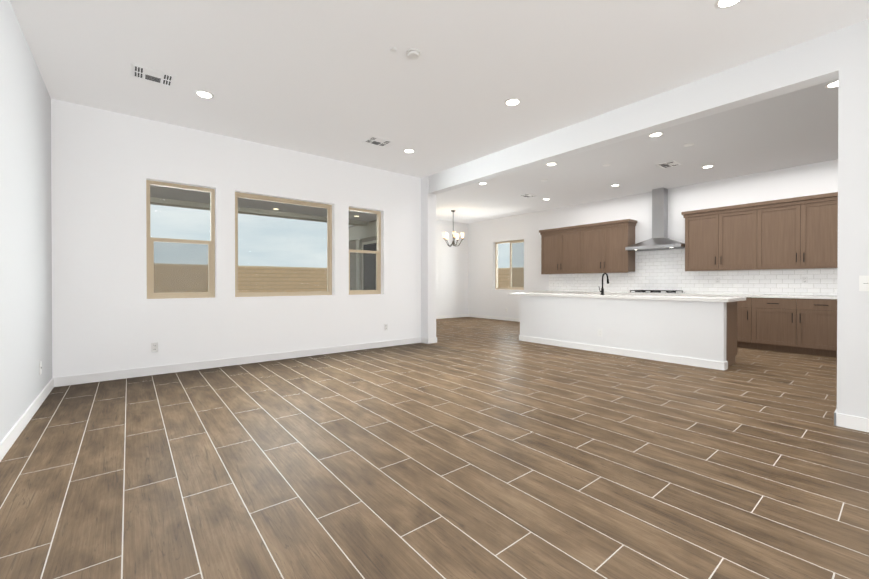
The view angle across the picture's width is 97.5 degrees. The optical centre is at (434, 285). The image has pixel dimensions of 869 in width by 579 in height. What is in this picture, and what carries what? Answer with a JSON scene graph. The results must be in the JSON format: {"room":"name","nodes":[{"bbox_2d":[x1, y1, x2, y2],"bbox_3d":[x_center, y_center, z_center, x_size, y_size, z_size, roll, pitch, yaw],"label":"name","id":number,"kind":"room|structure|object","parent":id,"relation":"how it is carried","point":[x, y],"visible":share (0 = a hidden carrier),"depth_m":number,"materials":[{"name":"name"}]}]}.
{"room":"empty living room","nodes":[
{"label":"empty living room","id":0,"kind":"room"},
{"bbox_2d":[0,0,51,441],"bbox_3d":[-1.685,-0.428,0.925,0.200,3.050,7.800,0,0,-39],"label":"wall","id":1,"kind":"structure","parent":0,"point":[25,244],"depth_m":2.93,"materials":[{"name":"grey paint"}]},
{"bbox_2d":[0,377,55,461],"bbox_3d":[-1.665,1.046,1.077,0.013,0.100,7.600,0,0,-39],"label":"baseboard","id":2,"kind":"structure","parent":1,"relation":"attached to","point":[19,426],"depth_m":2.89,"materials":[{"name":"white paint"}]},
{"bbox_2d":[39,361,41,374],"bbox_3d":[-3.601,0.756,3.485,0.008,0.115,0.070,0,0,-39],"label":"outlet","id":3,"kind":"object","parent":1,"relation":"attached to","point":[40,363],"depth_m":3.46,"materials":[{"name":"white plastic"}]},
{"bbox_2d":[51,99,420,377],"bbox_3d":[-2.278,-0.453,5.578,5.100,3.050,0.200,0,0,-39],"label":"wall","id":4,"kind":"structure","parent":0,"point":[107,315],"depth_m":4.80,"materials":[{"name":"white paint"}]},
{"bbox_2d":[151,342,157,351],"bbox_3d":[-3.363,0.748,4.580,0.070,0.115,0.008,0,0,-39],"label":"outlet","id":5,"kind":"object","parent":4,"relation":"attached to","point":[154,346],"depth_m":4.58,"materials":[{"name":"white plastic"}]},
{"bbox_2d":[146,180,214,298],"bbox_3d":[-3.225,-0.554,4.865,0.728,1.438,0.075,0,0,-39],"label":"window","id":6,"kind":"structure","parent":4,"relation":"in","point":[150,253],"depth_m":4.85,"materials":[{"name":"glass"}]},
{"bbox_2d":[56,337,423,386],"bbox_3d":[-2.133,1.022,5.565,4.840,0.100,0.013,0,0,-39],"label":"baseboard","id":7,"kind":"structure","parent":4,"relation":"attached to","point":[147,371],"depth_m":4.97,"materials":[{"name":"white paint"}]},
{"bbox_2d":[235,192,331,296],"bbox_3d":[-2.215,-0.558,5.676,1.418,1.438,0.075,0,0,-39],"label":"window","id":8,"kind":"structure","parent":4,"relation":"in","point":[329,235],"depth_m":5.65,"materials":[{"name":"clear glass"}]},
{"bbox_2d":[349,207,380,294],"bbox_3d":[-1.217,-0.563,6.477,0.658,1.438,0.075,0,0,-39],"label":"window","id":9,"kind":"structure","parent":4,"relation":"in","point":[377,253],"depth_m":6.55,"materials":[{"name":"clear glass"}]},
{"bbox_2d":[421,176,435,337],"bbox_3d":[-0.109,-0.461,7.062,0.200,3.050,0.200,0,0,-39],"label":"wall","id":10,"kind":"structure","parent":0,"point":[428,264],"depth_m":6.99,"materials":[{"name":"white paint"}]},
{"bbox_2d":[417,337,436,341],"bbox_3d":[-1.080,1.007,8.450,0.013,0.100,3.593,0,0,-39],"label":"baseboard","id":11,"kind":"structure","parent":10,"relation":"attached to","point":[434,339],"depth_m":6.98,"materials":[{"name":"white paint"}]},
{"bbox_2d":[0,317,868,578],"bbox_3d":[0.905,1.134,5.320,9.730,0.120,11.400,0,0,-39],"label":"floor","id":12,"kind":"structure","parent":0,"point":[471,448],"depth_m":2.24,"materials":[{"name":"brown tile"}]},
{"bbox_2d":[532,291,547,292],"bbox_3d":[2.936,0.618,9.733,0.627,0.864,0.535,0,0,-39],"label":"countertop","id":13,"kind":"structure","parent":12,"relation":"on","point":[532,291],"depth_m":9.56,"materials":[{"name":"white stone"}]},
{"bbox_2d":[548,291,579,293],"bbox_3d":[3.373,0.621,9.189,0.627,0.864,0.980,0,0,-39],"label":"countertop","id":14,"kind":"structure","parent":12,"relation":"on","point":[578,292],"depth_m":9.03,"materials":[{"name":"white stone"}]},
{"bbox_2d":[519,297,736,369],"bbox_3d":[2.951,0.636,6.318,0.801,0.864,3.246,0,0,-39],"label":"kitchen island","id":15,"kind":"object","parent":12,"relation":"on","point":[699,331],"depth_m":5.61,"materials":[{"name":"white paint"}]},
{"bbox_2d":[508,293,743,300],"bbox_3d":[2.823,0.184,6.335,0.700,0.040,3.530,0,0,-39],"label":"island countertop","id":16,"kind":"structure","parent":15,"relation":"on","point":[519,294],"depth_m":5.61,"materials":[{"name":"white stone"}]},
{"bbox_2d":[599,273,608,294],"bbox_3d":[2.819,-0.021,6.329,0.231,0.366,0.093,0,0,-39],"label":"faucet","id":17,"kind":"object","parent":16,"relation":"on","point":[602,291],"visible":1,"depth_m":6.26,"materials":[{"name":"black metal"}]},
{"bbox_2d":[668,295,711,296],"bbox_3d":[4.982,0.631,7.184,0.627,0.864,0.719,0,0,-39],"label":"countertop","id":18,"kind":"structure","parent":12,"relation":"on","point":[668,295],"depth_m":6.98,"materials":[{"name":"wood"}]},
{"bbox_2d":[712,295,743,347],"bbox_3d":[5.358,0.634,6.714,0.627,0.864,0.605,0,0,-39],"label":"base cabinet","id":19,"kind":"object","parent":12,"relation":"on","point":[740,304],"depth_m":6.46,"materials":[{"name":"brown wood"}]},
{"bbox_2d":[744,295,836,357],"bbox_3d":[5.852,0.637,6.100,0.627,0.864,1.209,0,0,-39],"label":"base cabinet","id":20,"kind":"object","parent":12,"relation":"on","point":[802,324],"depth_m":5.96,"materials":[{"name":"brown wood"}]},
{"bbox_2d":[588,291,836,298],"bbox_3d":[5.150,0.180,6.964,0.637,0.040,7.660,0,0,-39],"label":"countertop","id":21,"kind":"structure","parent":20,"relation":"on","point":[589,292],"depth_m":6.10,"materials":[{"name":"white stone"}]},
{"bbox_2d":[630,290,684,292],"bbox_3d":[4.519,0.130,7.785,0.460,0.050,0.900,0,0,-39],"label":"gas cooktop","id":22,"kind":"object","parent":21,"relation":"in","point":[652,291],"visible":1,"depth_m":7.65,"materials":[{"name":"silver metal"}]},
{"bbox_2d":[10,0,868,223],"bbox_3d":[0.905,-2.076,5.303,9.730,0.200,11.400,0,0,-39],"label":"ceiling","id":23,"kind":"structure","parent":0,"point":[339,80],"depth_m":3.59,"materials":[{"name":"white paint"}]},
{"bbox_2d":[130,63,175,86],"bbox_3d":[-2.639,-1.962,3.575,0.340,0.008,0.270,0,0,-39],"label":"ceiling vent","id":24,"kind":"object","parent":23,"relation":"in","point":[151,75],"depth_m":3.56,"materials":[{"name":"white metal"}]},
{"bbox_2d":[194,90,213,98],"bbox_3d":[-2.368,-1.966,3.921,0.169,0.006,0.177,0,0,-39],"label":"recessed light","id":25,"kind":"object","parent":23,"relation":"in","point":[201,93],"depth_m":3.92,"materials":[{"name":"white plastic"}]},
{"bbox_2d":[362,136,393,146],"bbox_3d":[-0.778,-1.971,5.235,0.340,0.008,0.270,0,0,-39],"label":"ceiling vent","id":26,"kind":"object","parent":23,"relation":"in","point":[374,140],"depth_m":5.22,"materials":[{"name":"white metal"}]},
{"bbox_2d":[390,47,420,59],"bbox_3d":[-0.235,-1.949,3.198,0.247,0.032,0.147,0,0,-39],"label":"smoke detector","id":27,"kind":"object","parent":23,"relation":"attached to","point":[413,54],"visible":1,"depth_m":3.19,"materials":[{"name":"white plastic"}]},
{"bbox_2d":[403,149,414,152],"bbox_3d":[-0.375,-1.975,5.603,0.176,0.006,0.169,0,0,-39],"label":"recessed light","id":28,"kind":"object","parent":23,"relation":"in","point":[405,150],"depth_m":5.60,"materials":[{"name":"white plastic"}]},
{"bbox_2d":[442,210,463,246],"bbox_3d":[0.486,-1.520,10.241,0.601,0.963,0.582,0,0,-39],"label":"dining chandelier","id":29,"kind":"object","parent":23,"relation":"hanging from","point":[454,235],"visible":1,"depth_m":10.17,"materials":[{"name":"black metal"}]},
{"bbox_2d":[504,98,520,105],"bbox_3d":[0.837,-1.967,4.089,0.174,0.006,0.170,0,0,-39],"label":"recessed light","id":30,"kind":"object","parent":23,"relation":"in","point":[512,101],"depth_m":4.10,"materials":[{"name":"white plastic"}]},
{"bbox_2d":[518,193,536,197],"bbox_3d":[2.074,-1.989,8.472,0.340,0.008,0.270,0,0,-39],"label":"ceiling vent","id":31,"kind":"object","parent":23,"relation":"in","point":[527,195],"depth_m":8.44,"materials":[{"name":"white metal"}]},
{"bbox_2d":[546,162,556,165],"bbox_3d":[1.908,-1.978,6.214,0.161,0.006,0.174,0,0,-39],"label":"recessed light","id":32,"kind":"object","parent":23,"relation":"in","point":[551,163],"depth_m":6.22,"materials":[{"name":"white plastic"}]},
{"bbox_2d":[541,143,693,181],"bbox_3d":[2.827,-1.977,6.287,0.124,0.008,2.514,0,0,-39],"label":"cover","id":33,"kind":"object","parent":23,"relation":"attached to","point":[685,145],"visible":0.98,"depth_m":5.41,"materials":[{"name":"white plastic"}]},
{"bbox_2d":[648,132,663,136],"bbox_3d":[2.894,-1.971,4.986,0.170,0.006,0.170,0,0,-39],"label":"recessed light","id":34,"kind":"object","parent":23,"relation":"in","point":[656,134],"depth_m":4.98,"materials":[{"name":"white plastic"}]},
{"bbox_2d":[656,160,681,167],"bbox_3d":[3.843,-1.977,6.251,0.340,0.008,0.270,0,0,-39],"label":"ceiling vent","id":35,"kind":"object","parent":23,"relation":"in","point":[673,163],"depth_m":6.23,"materials":[{"name":"white metal"}]},
{"bbox_2d":[714,0,741,8],"bbox_3d":[2.022,-1.959,2.634,0.150,0.006,0.133,0,0,-39],"label":"recessed light","id":36,"kind":"object","parent":23,"relation":"in","point":[721,4],"depth_m":2.65,"materials":[{"name":"white plastic"}]},
{"bbox_2d":[825,80,838,87],"bbox_3d":[3.899,-1.965,3.736,0.177,0.006,0.096,0,0,-39],"label":"recessed light","id":37,"kind":"object","parent":23,"relation":"in","point":[833,84],"depth_m":3.73,"materials":[{"name":"white plastic"}]},
{"bbox_2d":[436,220,467,315],"bbox_3d":[-0.689,-0.483,11.212,4.430,3.050,0.200,0,0,-39],"label":"wall","id":38,"kind":"structure","parent":0,"point":[452,280],"depth_m":12.07,"materials":[{"name":"white paint"}]},
{"bbox_2d":[436,314,467,317],"bbox_3d":[-0.557,0.992,11.190,4.260,0.100,0.013,0,0,-39],"label":"baseboard","id":39,"kind":"structure","parent":38,"relation":"attached to","point":[456,315],"depth_m":12.11,"materials":[{"name":"white paint"}]},
{"bbox_2d":[429,30,838,193],"bbox_3d":[1.571,-1.820,4.986,0.170,0.310,5.130,0,0,-39],"label":"header beam","id":40,"kind":"structure","parent":0,"point":[810,63],"depth_m":3.83,"materials":[{"name":"white paint"}]},
{"bbox_2d":[468,159,837,317],"bbox_3d":[4.559,-0.468,8.371,0.200,3.050,11.200,0,0,-39],"label":"wall","id":41,"kind":"structure","parent":0,"point":[485,297],"depth_m":8.79,"materials":[{"name":"white paint"}]},
{"bbox_2d":[468,314,519,321],"bbox_3d":[2.054,0.992,11.331,0.013,0.100,3.020,0,0,-39],"label":"baseboard","id":42,"kind":"structure","parent":41,"relation":"attached to","point":[469,315],"depth_m":11.59,"materials":[{"name":"white paint"}]},
{"bbox_2d":[495,239,523,289],"bbox_3d":[2.266,-0.588,11.288,0.075,1.438,1.158,0,0,-39],"label":"sliding window","id":43,"kind":"structure","parent":41,"relation":"in","point":[496,266],"depth_m":11.27,"materials":[{"name":"clear glass"}]},
{"bbox_2d":[539,227,578,273],"bbox_3d":[3.266,-0.836,9.538,0.346,1.055,1.160,0,0,-39],"label":"upper cabinet","id":44,"kind":"object","parent":41,"relation":"attached to","point":[559,249],"depth_m":9.44,"materials":[{"name":"brown wood"}]},
{"bbox_2d":[579,223,634,273],"bbox_3d":[3.917,-0.832,8.727,0.346,1.055,1.160,0,0,-39],"label":"upper cabinet","id":45,"kind":"object","parent":41,"relation":"attached to","point":[592,248],"depth_m":8.53,"materials":[{"name":"brown wood"}]},
{"bbox_2d":[625,187,684,250],"bbox_3d":[4.557,-1.361,7.807,0.497,1.252,1.040,0,0,-39],"label":"range hood","id":46,"kind":"object","parent":41,"relation":"attached to","point":[659,240],"visible":0.98,"depth_m":7.81,"materials":[{"name":"silver metal"}]},
{"bbox_2d":[549,249,836,295],"bbox_3d":[5.414,-0.284,7.135,0.008,0.884,7.600,0,0,-39],"label":"tile backsplash","id":47,"kind":"structure","parent":41,"relation":"attached to","point":[660,270],"depth_m":7.59,"materials":[{"name":"white tile"}]},
{"bbox_2d":[715,278,719,283],"bbox_3d":[5.350,-0.086,7.201,0.008,0.115,0.070,0,0,-39],"label":"outlet","id":48,"kind":"object","parent":41,"relation":"attached to","point":[717,280],"depth_m":7.20,"materials":[{"name":"white plastic"}]},
{"bbox_2d":[685,204,752,270],"bbox_3d":[5.306,-0.823,6.996,0.346,1.055,1.139,0,0,-39],"label":"upper cabinet","id":49,"kind":"object","parent":41,"relation":"attached to","point":[721,240],"depth_m":6.90,"materials":[{"name":"brown wood"}]},
{"bbox_2d":[753,196,837,267],"bbox_3d":[5.964,-0.819,6.177,0.346,1.055,1.199,0,0,-39],"label":"upper cabinet","id":50,"kind":"object","parent":41,"relation":"attached to","point":[796,233],"depth_m":6.10,"materials":[{"name":"brown wood"}]},
{"bbox_2d":[802,277,807,283],"bbox_3d":[6.096,-0.081,6.273,0.008,0.115,0.070,0,0,-39],"label":"outlet","id":51,"kind":"object","parent":41,"relation":"attached to","point":[804,279],"depth_m":6.27,"materials":[{"name":"white plastic"}]},
{"bbox_2d":[837,19,868,418],"bbox_3d":[3.886,-0.434,2.107,0.170,3.050,2.270,0,0,-39],"label":"wall","id":52,"kind":"structure","parent":0,"point":[852,267],"depth_m":2.88,"materials":[{"name":"white paint"}]},
{"bbox_2d":[834,410,868,431],"bbox_3d":[3.811,1.041,2.062,0.013,0.100,2.283,0,0,-39],"label":"baseboard","id":53,"kind":"structure","parent":52,"relation":"attached to","point":[840,420],"depth_m":2.88,"materials":[{"name":"white paint"}]},
{"bbox_2d":[859,276,868,290],"bbox_3d":[3.212,-0.013,2.806,0.010,0.116,0.116,0,0,-39],"label":"light switch","id":54,"kind":"object","parent":52,"relation":"attached to","point":[863,283],"depth_m":2.83,"materials":[{"name":"white plastic"}]},
{"bbox_3d":[-1.224,-0.468,8.475,0.170,3.050,3.400,0,0,-39],"label":"wall","id":55,"kind":"structure","parent":0,"visible":0},
{"bbox_2d":[349,220,376,289],"bbox_3d":[-1.437,-0.193,8.565,0.048,2.499,3.396,0,0,-39],"label":"exterior stucco skin","id":56,"kind":"object","parent":55,"relation":"attached to","point":[367,230],"depth_m":8.96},
{"bbox_2d":[362,240,376,289],"bbox_3d":[-1.085,0.034,8.224,0.092,2.049,1.828,0,0,-39],"label":"door frame","id":57,"kind":"structure","parent":55,"relation":"attached to","point":[372,245],"depth_m":8.64,"materials":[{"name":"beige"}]},
{"label":"outside","id":58,"kind":"structure","parent":0,"visible":0},
{"bbox_3d":[-0.148,1.279,7.168,130.000,0.170,120.000,0,0,-39],"label":"yard","id":59,"kind":"structure","parent":58,"visible":0},
{"bbox_2d":[154,263,523,292],"bbox_3d":[-5.032,0.249,-12.636,57.700,2.100,55.230,0,0,-39],"label":"fence","id":60,"kind":"object","parent":59,"relation":"on","point":[318,283],"depth_m":19.64,"materials":[{"name":"beige"}]},
{"bbox_3d":[-6.395,-0.124,4.879,0.300,2.440,0.300,0,0,-39],"label":"patio column","id":61,"kind":"structure","parent":0,"visible":0},
{"bbox_2d":[150,185,376,225],"bbox_3d":[-3.496,-1.615,6.051,6.398,0.530,2.068,0,0,-39],"label":"roof","id":62,"kind":"structure","parent":61,"relation":"on","point":[268,210],"depth_m":6.86,"materials":[{"name":"grey"}]}
]}

